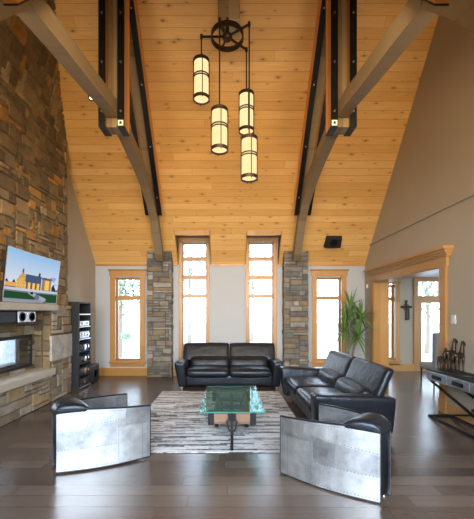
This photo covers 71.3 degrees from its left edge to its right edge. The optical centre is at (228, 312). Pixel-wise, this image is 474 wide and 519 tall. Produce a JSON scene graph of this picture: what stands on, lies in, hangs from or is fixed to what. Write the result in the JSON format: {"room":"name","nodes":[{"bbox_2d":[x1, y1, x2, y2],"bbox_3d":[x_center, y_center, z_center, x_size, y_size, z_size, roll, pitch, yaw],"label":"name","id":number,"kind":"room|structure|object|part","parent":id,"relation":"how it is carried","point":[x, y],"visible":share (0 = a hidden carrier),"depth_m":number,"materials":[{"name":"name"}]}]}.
{"room":"living room","nodes":[
{"label":"living room","id":0,"kind":"room"},
{"bbox_2d":[66,169,94,362],"bbox_3d":[-3.545,-2.105,1.975,0.250,7.430,12.950,0,0,0],"label":"wall","id":1,"kind":"structure","parent":0,"point":[81,263],"depth_m":7.55,"materials":[{"name":"beige paint"}]},
{"bbox_2d":[95,237,364,374],"bbox_3d":[0.055,-0.350,8.575,7.450,3.900,0.250,0,0,0],"label":"wall","id":2,"kind":"structure","parent":0,"point":[227,283],"depth_m":8.45,"materials":[{"name":"paint"}]},
{"bbox_2d":[108,269,146,366],"bbox_3d":[-2.590,0.130,8.535,0.990,2.480,0.330,0,0,0],"label":"window","id":3,"kind":"structure","parent":2,"relation":"in","point":[115,361],"depth_m":8.42,"materials":[{"name":"brown wood"}]},
{"bbox_3d":[-2.590,1.305,8.465,0.940,0.130,0.170,0,0,0],"label":"sill","id":4,"kind":"part","parent":3,"relation":"part of","materials":[{"name":"brown wood"}]},
{"bbox_3d":[-2.590,0.163,8.580,0.640,2.125,0.080,0,0,0],"label":"sash","id":5,"kind":"part","parent":3,"relation":"part of","materials":[{"name":"brown wood"}]},
{"bbox_2d":[99,368,175,375],"bbox_3d":[0.030,1.502,8.435,6.860,0.195,0.030,0,0,0],"label":"baseboard","id":6,"kind":"structure","parent":2,"relation":"attached to","point":[102,371],"depth_m":8.42,"materials":[{"name":"brown wood"}]},
{"bbox_2d":[174,231,210,264],"bbox_3d":[-0.880,-1.600,8.158,0.860,0.740,0.583,0,0,0],"label":"trim","id":7,"kind":"structure","parent":2,"relation":"attached to","point":[178,233],"depth_m":8.01,"materials":[{"name":"brown wood"}]},
{"bbox_2d":[179,237,209,358],"bbox_3d":[-0.890,-0.285,8.540,0.850,3.310,0.320,0,0,0],"label":"window","id":8,"kind":"structure","parent":2,"relation":"in","point":[183,241],"depth_m":8.42,"materials":[{"name":"brown wood"}]},
{"bbox_2d":[95,264,364,265],"bbox_3d":[0.030,-1.225,8.440,6.900,0.050,0.020,0,0,0],"label":"trim","id":9,"kind":"structure","parent":2,"relation":"attached to","point":[95,264],"depth_m":8.43,"materials":[{"name":"brown wood"}]},
{"bbox_2d":[246,237,276,357],"bbox_3d":[0.830,-0.285,8.540,0.850,3.310,0.320,0,0,0],"label":"window","id":10,"kind":"structure","parent":2,"relation":"in","point":[272,241],"depth_m":8.42,"materials":[{"name":"brown wood"}]},
{"bbox_3d":[0.830,-0.297,8.580,0.640,3.045,0.080,0,0,0],"label":"sash","id":11,"kind":"part","parent":10,"relation":"part of","materials":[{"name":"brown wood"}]},
{"bbox_2d":[245,231,281,264],"bbox_3d":[0.840,-1.600,8.158,0.860,0.740,0.583,0,0,0],"label":"trim","id":12,"kind":"structure","parent":2,"relation":"attached to","point":[248,233],"depth_m":7.88,"materials":[{"name":"brown wood"}]},
{"bbox_2d":[310,269,348,366],"bbox_3d":[2.560,0.130,8.535,0.990,2.480,0.330,0,0,0],"label":"window","id":13,"kind":"structure","parent":2,"relation":"in","point":[342,281],"depth_m":8.42,"materials":[{"name":"brown wood"}]},
{"bbox_3d":[2.560,1.305,8.465,0.940,0.130,0.170,0,0,0],"label":"sill","id":14,"kind":"part","parent":13,"relation":"part of","materials":[{"name":"brown wood"}]},
{"bbox_3d":[2.560,0.163,8.580,0.640,2.125,0.080,0,0,0],"label":"sash","id":15,"kind":"part","parent":13,"relation":"part of","materials":[{"name":"brown wood"}]},
{"bbox_2d":[0,371,473,518],"bbox_3d":[2.400,1.660,2.425,13.200,0.120,13.850,0,0,0],"label":"floor","id":16,"kind":"structure","parent":0,"point":[432,462],"depth_m":3.17,"materials":[{"name":"brown wood"}]},
{"bbox_2d":[0,0,71,426],"bbox_3d":[-3.171,-2.050,4.953,1.139,7.300,3.506,0,0,0],"label":"stone fireplace","id":17,"kind":"object","parent":16,"relation":"on","point":[36,365],"visible":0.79,"depth_m":5.46,"materials":[{"name":"stone"}]},
{"bbox_2d":[0,311,15,323],"bbox_3d":[-3.326,0.060,4.620,0.268,0.180,0.680,0,0,0],"label":"bar","id":18,"kind":"object","parent":17,"relation":"attached to","point":[5,316],"visible":1,"depth_m":4.75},
{"bbox_3d":[-3.487,0.655,4.870,0.006,0.450,1.840,0,0,0],"label":"glass","id":19,"kind":"part","parent":17,"relation":"part of","materials":[{"name":"glass"}]},
{"bbox_2d":[15,311,35,322],"bbox_3d":[-3.323,0.060,5.230,0.274,0.180,0.460,0,0,0],"label":"speaker","id":20,"kind":"object","parent":17,"relation":"attached to","point":[21,316],"visible":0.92,"depth_m":5.18},
{"bbox_2d":[0,245,60,303],"bbox_3d":[-3.159,-0.555,5.320,0.161,0.780,1.440,0,0,0],"label":"television","id":21,"kind":"object","parent":17,"relation":"on","point":[28,277],"visible":1,"depth_m":5.21,"materials":[{"name":"multicoloured plastic"}]},
{"bbox_2d":[68,302,90,391],"bbox_3d":[-3.230,0.685,7.020,0.340,1.830,0.600,0,0,0],"label":"rack","id":22,"kind":"object","parent":16,"relation":"on","point":[80,311],"visible":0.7,"depth_m":6.72,"materials":[{"name":"black metal"}]},
{"bbox_3d":[-3.230,0.685,6.735,0.340,1.830,0.030,0,0,0],"label":"panel","id":23,"kind":"part","parent":22,"relation":"part of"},
{"bbox_2d":[79,376,88,386],"bbox_3d":[-3.193,1.454,7.020,0.294,0.152,0.440,0,0,0],"label":"audio amplifier","id":24,"kind":"object","parent":22,"relation":"on","point":[83,380],"visible":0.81,"depth_m":6.99,"materials":[{"name":"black metal"}]},
{"bbox_2d":[79,354,88,362],"bbox_3d":[-3.193,0.969,7.020,0.294,0.122,0.440,0,0,0],"label":"audio amplifier","id":25,"kind":"object","parent":22,"relation":"on","point":[82,357],"visible":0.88,"depth_m":6.99,"materials":[{"name":"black metal"}]},
{"bbox_2d":[79,366,88,374],"bbox_3d":[-3.193,1.219,7.020,0.294,0.122,0.440,0,0,0],"label":"audio amplifier","id":26,"kind":"object","parent":22,"relation":"on","point":[82,369],"visible":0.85,"depth_m":6.99,"materials":[{"name":"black metal"}]},
{"bbox_2d":[79,331,88,338],"bbox_3d":[-3.193,0.459,7.020,0.294,0.142,0.440,0,0,0],"label":"stereo receiver","id":27,"kind":"object","parent":22,"relation":"on","point":[82,334],"visible":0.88,"depth_m":6.96,"materials":[{"name":"silver metal"}]},
{"bbox_2d":[79,343,88,350],"bbox_3d":[-3.193,0.719,7.020,0.294,0.122,0.440,0,0,0],"label":"audio amplifier","id":28,"kind":"object","parent":22,"relation":"on","point":[82,346],"visible":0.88,"depth_m":6.96,"materials":[{"name":"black metal"}]},
{"bbox_2d":[79,321,88,325],"bbox_3d":[-3.193,0.219,7.020,0.294,0.102,0.440,0,0,0],"label":"stereo receiver","id":29,"kind":"object","parent":22,"relation":"on","point":[81,323],"visible":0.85,"depth_m":6.96,"materials":[{"name":"silver metal"}]},
{"bbox_3d":[-3.230,0.685,7.305,0.340,1.830,0.030,0,0,0],"label":"panel","id":30,"kind":"part","parent":22,"relation":"part of","materials":[{"name":"black metal"}]},
{"bbox_2d":[91,363,98,382],"bbox_3d":[-3.234,1.400,7.660,0.292,0.400,0.440,0,0,0],"label":"subwoofer","id":31,"kind":"object","parent":16,"relation":"on","point":[94,366],"visible":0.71,"depth_m":7.66,"materials":[{"name":"black plastic"}]},
{"bbox_2d":[51,393,150,472],"bbox_3d":[-1.431,1.247,3.622,0.915,0.692,0.678,0,0,-39],"label":"armchair","id":32,"kind":"object","parent":16,"relation":"on","point":[95,432],"visible":1,"depth_m":3.40,"materials":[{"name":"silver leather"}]},
{"bbox_3d":[-1.655,1.270,3.440,0.267,0.585,0.398,0,0,-39],"label":"backrest","id":33,"kind":"part","parent":32,"relation":"part of","materials":[{"name":"black leather"}]},
{"bbox_3d":[-1.581,1.270,3.804,0.075,0.623,0.925,0,0,36],"label":"panel","id":34,"kind":"part","parent":32,"relation":"part of","materials":[{"name":"metal"}]},
{"bbox_2d":[147,251,173,376],"bbox_3d":[-1.735,0.025,8.320,0.636,3.150,0.256,0,0,0],"label":"stone pillar","id":35,"kind":"structure","parent":16,"relation":"on","point":[160,302],"depth_m":8.21,"materials":[{"name":"grey stone"}]},
{"bbox_2d":[151,391,294,452],"bbox_3d":[-0.170,1.595,5.245,2.380,0.008,2.950,0,0,0],"label":"rug","id":36,"kind":"object","parent":16,"relation":"on","point":[177,424],"visible":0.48,"depth_m":4.67,"materials":[{"name":"grey fabric"}]},
{"bbox_2d":[199,386,264,450],"bbox_3d":[0.035,1.373,4.509,0.776,0.435,1.427,0,0,0],"label":"coffee table","id":37,"kind":"object","parent":36,"relation":"on","point":[245,416],"visible":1,"depth_m":4.13,"materials":[{"name":"green glass"}]},
{"bbox_3d":[-0.165,1.261,4.510,0.050,0.080,0.980,0,0,0],"label":"rail","id":38,"kind":"part","parent":37,"relation":"part of","materials":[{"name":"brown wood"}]},
{"bbox_3d":[0.035,1.251,4.760,0.400,0.040,0.060,0,0,0],"label":"cross rail","id":39,"kind":"part","parent":37,"relation":"part of","materials":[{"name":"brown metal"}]},
{"bbox_3d":[0.035,1.251,4.390,0.400,0.040,0.060,0,0,0],"label":"cross rail","id":40,"kind":"part","parent":37,"relation":"part of","materials":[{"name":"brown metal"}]},
{"bbox_3d":[0.035,1.261,4.510,0.050,0.080,0.980,0,0,0],"label":"rail","id":41,"kind":"part","parent":37,"relation":"part of","materials":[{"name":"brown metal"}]},
{"bbox_3d":[0.235,1.261,4.510,0.050,0.080,0.980,0,0,0],"label":"rail","id":42,"kind":"part","parent":37,"relation":"part of","materials":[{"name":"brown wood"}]},
{"bbox_2d":[174,343,283,389],"bbox_3d":[0.005,1.149,7.304,2.273,0.903,1.047,0,0,0],"label":"leather sofa","id":43,"kind":"object","parent":16,"relation":"on","point":[201,363],"visible":0.98,"depth_m":7.17,"materials":[{"name":"black leather"}]},
{"bbox_3d":[-1.007,1.278,7.299,0.249,0.526,1.037,0,0,0],"label":"arm","id":44,"kind":"part","parent":43,"relation":"part of","materials":[{"name":"black leather"}]},
{"bbox_2d":[187,364,228,377],"bbox_3d":[-0.440,1.256,7.160,0.890,0.239,0.729,0,0,0],"label":"seat cushion","id":45,"kind":"object","parent":43,"relation":"on","point":[193,370],"depth_m":6.85,"materials":[{"name":"black leather"}]},
{"bbox_2d":[190,356,228,365],"bbox_3d":[-0.440,1.130,7.540,0.890,0.279,0.284,0,0,0],"label":"lumbar cushion","id":46,"kind":"object","parent":43,"relation":"on","point":[194,360],"depth_m":7.45,"materials":[{"name":"black leather"}]},
{"bbox_2d":[229,356,267,366],"bbox_3d":[0.450,1.130,7.540,0.890,0.279,0.284,0,0,0],"label":"lumbar cushion","id":47,"kind":"object","parent":43,"relation":"on","point":[233,360],"depth_m":7.44,"materials":[{"name":"black leather"}]},
{"bbox_2d":[229,364,271,377],"bbox_3d":[0.450,1.256,7.160,0.890,0.239,0.729,0,0,0],"label":"seat cushion","id":48,"kind":"object","parent":43,"relation":"on","point":[235,370],"depth_m":6.85,"materials":[{"name":"black leather"}]},
{"bbox_3d":[1.017,1.278,7.299,0.249,0.526,1.037,0,0,0],"label":"arm","id":49,"kind":"part","parent":43,"relation":"part of","materials":[{"name":"black leather"}]},
{"bbox_2d":[282,251,308,366],"bbox_3d":[1.670,0.025,8.320,0.636,3.150,0.257,0,0,0],"label":"stone pillar","id":50,"kind":"structure","parent":16,"relation":"on","point":[295,295],"depth_m":8.21,"materials":[{"name":"grey stone"}]},
{"bbox_2d":[280,403,391,503],"bbox_3d":[1.057,1.254,3.162,0.678,0.692,0.915,0,0,-40],"label":"armchair","id":51,"kind":"object","parent":16,"relation":"on","point":[347,452],"visible":1,"depth_m":2.92,"materials":[{"name":"silver leather"}]},
{"bbox_3d":[1.239,1.276,3.312,0.075,0.623,0.925,0,0,-25],"label":"panel","id":52,"kind":"part","parent":51,"relation":"part of","materials":[{"name":"metal"}]},
{"bbox_3d":[1.243,1.278,2.941,0.398,0.585,0.267,0,0,-40],"label":"backrest","id":53,"kind":"part","parent":51,"relation":"part of","materials":[{"name":"black leather"}]},
{"bbox_2d":[280,350,395,432],"bbox_3d":[1.534,1.149,5.218,1.048,0.903,2.313,0,0,-2],"label":"leather sofa","id":54,"kind":"object","parent":16,"relation":"on","point":[344,380],"visible":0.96,"depth_m":4.71,"materials":[{"name":"black leather"}]},
{"bbox_3d":[1.493,1.278,6.249,1.037,0.526,0.249,0,0,-2],"label":"arm","id":55,"kind":"part","parent":54,"relation":"part of","materials":[{"name":"black leather"}]},
{"bbox_2d":[284,376,332,395],"bbox_3d":[1.374,1.256,5.667,0.729,0.239,0.910,0,0,-2],"label":"seat cushion","id":56,"kind":"object","parent":54,"relation":"on","point":[291,383],"depth_m":5.52,"materials":[{"name":"black leather"}]},
{"bbox_2d":[296,387,342,412],"bbox_3d":[1.406,1.256,4.758,0.729,0.239,0.910,0,0,-2],"label":"seat cushion","id":57,"kind":"object","parent":54,"relation":"on","point":[303,394],"depth_m":4.84,"materials":[{"name":"black leather"}]},
{"bbox_2d":[317,367,343,387],"bbox_3d":[1.754,1.130,5.681,0.284,0.279,0.910,0,0,-2],"label":"lumbar cushion","id":58,"kind":"object","parent":54,"relation":"on","point":[329,375],"depth_m":5.54,"materials":[{"name":"black leather"}]},
{"bbox_2d":[335,377,368,393],"bbox_3d":[1.785,1.130,4.771,0.284,0.279,0.910,0,0,-2],"label":"lumbar cushion","id":59,"kind":"object","parent":54,"relation":"on","point":[342,384],"depth_m":4.72,"materials":[{"name":"black leather"}]},
{"bbox_3d":[1.565,1.278,4.186,1.037,0.526,0.249,0,0,-2],"label":"arm","id":60,"kind":"part","parent":54,"relation":"part of","materials":[{"name":"black leather"}]},
{"bbox_2d":[325,288,380,357],"bbox_3d":[2.802,0.481,7.579,1.283,2.237,1.296,0,0,0],"label":"yucca","id":61,"kind":"object","parent":16,"relation":"on","point":[360,316],"visible":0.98,"depth_m":7.58,"materials":[{"name":"plant"}]},
{"bbox_3d":[2.797,0.600,7.698,0.078,1.442,0.088,0,0,0],"label":"stem","id":62,"kind":"part","parent":61,"relation":"part of","materials":[{"name":"green plant"}]},
{"bbox_2d":[419,333,438,387],"bbox_3d":[4.600,1.010,7.230,0.560,1.180,0.580,0,0,0],"label":"chair","id":63,"kind":"object","parent":16,"relation":"on","point":[432,364],"visible":0.36,"depth_m":6.97,"materials":[{"name":"grey fabric"}]},
{"bbox_3d":[4.600,1.170,7.270,0.560,0.168,0.500,0,0,0],"label":"seat","id":64,"kind":"part","parent":63,"relation":"part of","materials":[{"name":"grey fabric"}]},
{"bbox_3d":[4.600,0.820,7.000,0.560,0.800,0.119,0,0,0],"label":"backrest","id":65,"kind":"part","parent":63,"relation":"part of","materials":[{"name":"grey fabric"}]},
{"bbox_2d":[426,369,473,438],"bbox_3d":[3.258,1.232,4.215,0.434,0.735,1.850,0,0,0],"label":"console table","id":66,"kind":"object","parent":16,"relation":"on","point":[466,384],"visible":0.96,"depth_m":4.59,"materials":[{"name":"metal"}]},
{"bbox_3d":[3.055,0.961,4.880,0.028,0.052,0.220,0,0,0],"label":"handle","id":67,"kind":"part","parent":66,"relation":"part of","materials":[{"name":"black metal"}]},
{"bbox_3d":[3.072,0.959,4.880,0.016,0.123,0.436,0,0,0],"label":"drawer","id":68,"kind":"part","parent":66,"relation":"part of","materials":[{"name":"metal"}]},
{"bbox_3d":[3.268,1.587,4.215,0.345,0.025,1.830,0,0,0],"label":"floor frame","id":69,"kind":"part","parent":66,"relation":"part of","materials":[{"name":"black metal"}]},
{"bbox_3d":[3.110,1.308,4.215,0.030,0.569,1.777,0,0,0],"label":"leg","id":70,"kind":"part","parent":66,"relation":"part of","materials":[{"name":"black metal"}]},
{"bbox_3d":[3.110,1.308,4.215,0.030,0.569,1.777,0,0,0],"label":"leg","id":71,"kind":"part","parent":66,"relation":"part of","materials":[{"name":"black metal"}]},
{"bbox_2d":[437,338,473,376],"bbox_3d":[3.252,0.614,4.740,0.309,0.498,0.646,0,0,0],"label":"horse sculpture","id":72,"kind":"object","parent":66,"relation":"on","point":[451,355],"visible":1,"depth_m":4.73,"materials":[{"name":"brown metal"}]},
{"bbox_3d":[3.055,0.961,4.433,0.028,0.052,0.220,0,0,0],"label":"handle","id":73,"kind":"part","parent":66,"relation":"part of","materials":[{"name":"black metal"}]},
{"bbox_3d":[3.072,0.959,4.433,0.016,0.123,0.436,0,0,0],"label":"drawer","id":74,"kind":"part","parent":66,"relation":"part of","materials":[{"name":"metal"}]},
{"bbox_3d":[3.072,0.959,3.985,0.016,0.123,0.436,0,0,0],"label":"drawer","id":75,"kind":"part","parent":66,"relation":"part of","materials":[{"name":"metal"}]},
{"bbox_2d":[54,0,438,263],"bbox_3d":[0.030,-3.513,6.722,6.940,4.575,3.744,0,0,0],"label":"ceiling","id":76,"kind":"structure","parent":0,"point":[202,190],"depth_m":6.60,"materials":[{"name":"brown wood"}]},
{"bbox_2d":[218,0,239,35],"bbox_3d":[0.000,-5.065,5.020,0.320,1.470,0.300,0,0,0],"label":"post","id":77,"kind":"object","parent":76,"relation":"hanging from","point":[230,9],"visible":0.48,"depth_m":4.87,"materials":[{"name":"brown wood"}]},
{"bbox_2d":[193,17,257,183],"bbox_3d":[0.003,-3.095,4.768,0.962,2.470,0.674,0,0,-20],"label":"chandelier","id":78,"kind":"object","parent":77,"relation":"hanging from","point":[201,62],"visible":1,"depth_m":4.66,"materials":[{"name":"beige glass"}]},
{"bbox_3d":[-0.406,-3.420,4.850,0.208,0.540,0.208,0,0,0],"label":"lantern glass","id":79,"kind":"part","parent":78,"relation":"part of","materials":[{"name":"beige glass"}]},
{"bbox_3d":[-0.227,-4.060,4.850,0.402,0.070,0.042,0,0,0],"label":"arm","id":80,"kind":"part","parent":78,"relation":"part of","materials":[{"name":"brown metal"}]},
{"bbox_3d":[-0.131,-3.440,4.580,0.018,1.240,0.018,0,0,-23],"label":"rod","id":81,"kind":"part","parent":78,"relation":"part of","materials":[{"name":"brown metal"}]},
{"bbox_3d":[-0.131,-2.535,4.580,0.208,0.530,0.208,0,0,0],"label":"lantern glass","id":82,"kind":"part","parent":78,"relation":"part of","materials":[{"name":"beige glass"}]},
{"bbox_3d":[-0.087,-4.060,4.707,0.042,0.070,0.312,0,0,19],"label":"arm","id":83,"kind":"part","parent":78,"relation":"part of","materials":[{"name":"brown metal"}]},
{"bbox_3d":[0.127,-4.060,4.981,0.402,0.070,0.042,0,0,-38],"label":"arm","id":84,"kind":"part","parent":78,"relation":"part of","materials":[{"name":"brown metal"}]},
{"bbox_3d":[0.141,-4.060,4.743,0.397,0.070,0.042,0,0,36],"label":"arm","id":85,"kind":"part","parent":78,"relation":"part of","materials":[{"name":"brown metal"}]},
{"bbox_3d":[0.269,-3.720,5.090,0.018,0.680,0.018,0,0,-23],"label":"rod","id":86,"kind":"part","parent":78,"relation":"part of","materials":[{"name":"brown metal"}]},
{"bbox_3d":[0.269,-3.085,5.090,0.208,0.550,0.208,0,0,0],"label":"lantern glass","id":87,"kind":"part","parent":78,"relation":"part of","materials":[{"name":"beige glass"}]},
{"bbox_3d":[0.284,-3.260,4.640,0.018,1.600,0.018,0,0,23],"label":"rod","id":88,"kind":"part","parent":78,"relation":"part of","materials":[{"name":"brown metal"}]},
{"bbox_3d":[0.284,-2.170,4.640,0.208,0.540,0.208,0,0,0],"label":"lantern glass","id":89,"kind":"part","parent":78,"relation":"part of","materials":[{"name":"beige glass"}]},
{"bbox_2d":[324,236,341,247],"bbox_3d":[2.520,-1.718,7.971,0.413,0.275,0.249,0,0,0],"label":"ceiling speaker","id":90,"kind":"object","parent":76,"relation":"attached to","point":[330,241],"visible":1,"depth_m":7.91,"materials":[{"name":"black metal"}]},
{"bbox_2d":[330,239,337,246],"bbox_3d":[2.520,-1.672,7.918,0.200,0.200,0.012,0,39,0],"label":"grille","id":91,"kind":"object","parent":90,"relation":"attached to","point":[333,242],"depth_m":7.91,"materials":[{"name":"black metal"}]},
{"bbox_2d":[292,0,473,260],"bbox_3d":[1.640,-3.475,4.750,0.370,4.450,6.782,0,0,0],"label":"truss","id":92,"kind":"object","parent":76,"relation":"attached to","point":[335,90],"visible":1,"depth_m":4.76,"materials":[{"name":"brown wood"}]},
{"bbox_3d":[1.505,-4.040,4.840,0.100,2.720,0.240,0,0,0],"label":"king post","id":93,"kind":"part","parent":92,"relation":"part of","materials":[{"name":"brown wood"}]},
{"bbox_3d":[1.505,-4.031,4.840,0.100,2.738,0.264,0,0,0],"label":"steel plate","id":94,"kind":"part","parent":92,"relation":"part of","materials":[{"name":"black metal"}]},
{"bbox_3d":[1.640,-4.210,4.850,0.170,2.380,0.120,0,0,0],"label":"king post","id":95,"kind":"part","parent":92,"relation":"part of","materials":[{"name":"brown wood"}]},
{"bbox_3d":[1.775,-4.040,4.840,0.100,2.720,0.240,0,0,0],"label":"king post","id":96,"kind":"part","parent":92,"relation":"part of","materials":[{"name":"brown wood"}]},
{"bbox_3d":[1.775,-4.031,4.840,0.100,2.738,0.264,0,0,0],"label":"steel plate","id":97,"kind":"part","parent":92,"relation":"part of","materials":[{"name":"black metal"}]},
{"bbox_2d":[392,278,426,370],"bbox_3d":[5.990,0.100,9.210,4.420,3.000,0.220,0,0,0],"label":"wall","id":98,"kind":"structure","parent":0,"point":[407,285],"depth_m":9.10,"materials":[{"name":"beige paint"}]},
{"bbox_2d":[389,280,401,364],"bbox_3d":[4.230,0.230,9.185,1.050,2.400,0.330,0,0,0],"label":"window","id":99,"kind":"structure","parent":98,"relation":"in","point":[395,289],"depth_m":9.06,"materials":[{"name":"brown wood"}]},
{"bbox_3d":[4.230,0.263,9.230,0.700,2.045,0.080,0,0,0],"label":"sash","id":100,"kind":"part","parent":99,"relation":"part of","materials":[{"name":"brown wood"}]},
{"bbox_3d":[4.230,1.365,9.115,1.000,0.130,0.170,0,0,0],"label":"sill","id":101,"kind":"part","parent":99,"relation":"part of","materials":[{"name":"brown wood"}]},
{"bbox_2d":[389,364,413,370],"bbox_3d":[4.435,1.500,9.085,1.310,0.200,0.030,0,0,0],"label":"baseboard","id":102,"kind":"structure","parent":98,"relation":"attached to","point":[400,367],"depth_m":9.07,"materials":[{"name":"brown wood"}]},
{"bbox_2d":[401,300,411,319],"bbox_3d":[4.880,-0.075,9.079,0.312,0.558,0.027,0,0,0],"label":"wall cross","id":103,"kind":"object","parent":98,"relation":"attached to","point":[405,306],"visible":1,"depth_m":9.07,"materials":[{"name":"brown metal"}]},
{"bbox_2d":[414,277,438,370],"bbox_3d":[5.975,0.310,9.182,1.770,2.580,0.235,0,0,0],"label":"door","id":104,"kind":"structure","parent":98,"relation":"in","point":[418,300],"depth_m":9.06,"materials":[{"name":"brown wood"}]},
{"bbox_2d":[365,15,473,412],"bbox_3d":[3.630,-2.105,1.975,0.300,7.430,12.950,0,0,0],"label":"wall","id":105,"kind":"structure","parent":0,"point":[433,169],"depth_m":5.35,"materials":[{"name":"beige paint"}]},
{"bbox_2d":[364,245,453,413],"bbox_3d":[3.562,0.275,6.614,0.495,2.650,3.018,0,0,0],"label":"door frame","id":106,"kind":"structure","parent":105,"relation":"in","point":[435,260],"depth_m":6.52,"materials":[{"name":"brown wood"}]},
{"bbox_3d":[3.397,-0.900,6.614,0.165,0.300,3.018,0,0,0],"label":"cornice","id":107,"kind":"part","parent":106,"relation":"part of","materials":[{"name":"brown wood"}]},
{"bbox_2d":[369,193,473,244],"bbox_3d":[3.462,-1.683,2.225,0.035,0.025,12.450,0,0,0],"label":"trim","id":108,"kind":"structure","parent":105,"relation":"attached to","point":[472,194],"depth_m":5.71,"materials":[{"name":"beige paint"}]},
{"bbox_2d":[451,315,456,323],"bbox_3d":[3.470,0.100,5.100,0.021,0.140,0.110,0,0,0],"label":"thermostat","id":109,"kind":"object","parent":105,"relation":"attached to","point":[453,317],"visible":1,"depth_m":5.08,"materials":[{"name":"white plastic"}]},
{"bbox_2d":[447,403,473,424],"bbox_3d":[3.467,1.515,2.110,0.025,0.170,12.620,0,0,0],"label":"baseboard","id":110,"kind":"structure","parent":105,"relation":"attached to","point":[451,409],"depth_m":4.95,"materials":[{"name":"brown wood"}]},
{"bbox_2d":[420,273,438,276],"bbox_3d":[6.090,-1.042,5.460,4.620,0.115,7.720,0,0,0],"label":"ceiling","id":111,"kind":"structure","parent":0,"point":[435,274],"depth_m":8.67,"materials":[{"name":"white paint"}]},
{"bbox_3d":[0.030,-3.525,2.988,6.940,4.550,3.724,0,0,0],"label":"ceiling","id":112,"kind":"structure","parent":0,"visible":0},
{"bbox_2d":[0,0,163,260],"bbox_3d":[-1.680,-3.475,4.750,0.370,4.450,6.782,0,0,0],"label":"truss","id":113,"kind":"object","parent":112,"relation":"attached to","point":[119,89],"visible":1,"depth_m":4.79,"materials":[{"name":"brown wood"}]},
{"bbox_3d":[-1.815,-4.031,4.840,0.100,2.738,0.264,0,0,0],"label":"steel plate","id":114,"kind":"part","parent":113,"relation":"part of","materials":[{"name":"black metal"}]},
{"bbox_3d":[-1.815,-4.040,4.840,0.100,2.720,0.240,0,0,0],"label":"king post","id":115,"kind":"part","parent":113,"relation":"part of","materials":[{"name":"brown wood"}]},
{"bbox_3d":[-1.680,-4.210,4.850,0.170,2.380,0.120,0,0,0],"label":"king post","id":116,"kind":"part","parent":113,"relation":"part of","materials":[{"name":"brown wood"}]},
{"bbox_3d":[-1.545,-4.031,4.840,0.100,2.738,0.264,0,0,0],"label":"steel plate","id":117,"kind":"part","parent":113,"relation":"part of","materials":[{"name":"black metal"}]},
{"bbox_3d":[-1.545,-4.040,4.840,0.100,2.720,0.240,0,0,0],"label":"king post","id":118,"kind":"part","parent":113,"relation":"part of","materials":[{"name":"brown wood"}]},
{"label":"outside","id":119,"kind":"structure","parent":0,"visible":0},
{"bbox_2d":[122,324,438,360],"bbox_3d":[0.000,2.075,34.800,90.000,0.250,50.400,0,0,0],"label":"ground","id":120,"kind":"structure","parent":119,"point":[262,333],"depth_m":26.27,"materials":[{"name":"white snow"}]},
{"bbox_2d":[120,332,131,357],"bbox_3d":[-3.550,1.300,11.400,0.412,1.300,0.410,0,0,0],"label":"tree","id":121,"kind":"object","parent":120,"relation":"on","point":[125,335],"visible":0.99,"depth_m":11.28,"materials":[{"name":"green plant"}]},
{"bbox_2d":[119,280,139,357],"bbox_3d":[-4.824,-0.462,14.503,3.121,4.832,3.088,0,0,0],"label":"tree","id":122,"kind":"object","parent":120,"relation":"on","point":[122,283],"visible":0.14,"depth_m":14.41,"materials":[{"name":"green plant"}]},
{"bbox_2d":[184,245,205,342],"bbox_3d":[-2.307,-1.052,18.979,3.004,6.011,2.950,0,0,0],"label":"tree","id":123,"kind":"object","parent":120,"relation":"on","point":[189,302],"visible":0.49,"depth_m":18.92,"materials":[{"name":"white plant"}]},
{"bbox_2d":[250,246,271,340],"bbox_3d":[1.561,-1.322,22.977,3.187,6.550,3.041,0,0,0],"label":"tree","id":124,"kind":"object","parent":120,"relation":"on","point":[252,273],"visible":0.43,"depth_m":22.91,"materials":[{"name":"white plant"}]},
{"bbox_2d":[418,282,438,353],"bbox_3d":[9.596,-0.178,16.022,2.620,4.264,2.646,0,0,0],"label":"tree","id":125,"kind":"object","parent":120,"relation":"on","point":[426,287],"visible":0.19,"depth_m":15.90,"materials":[{"name":"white plant"}]}
]}

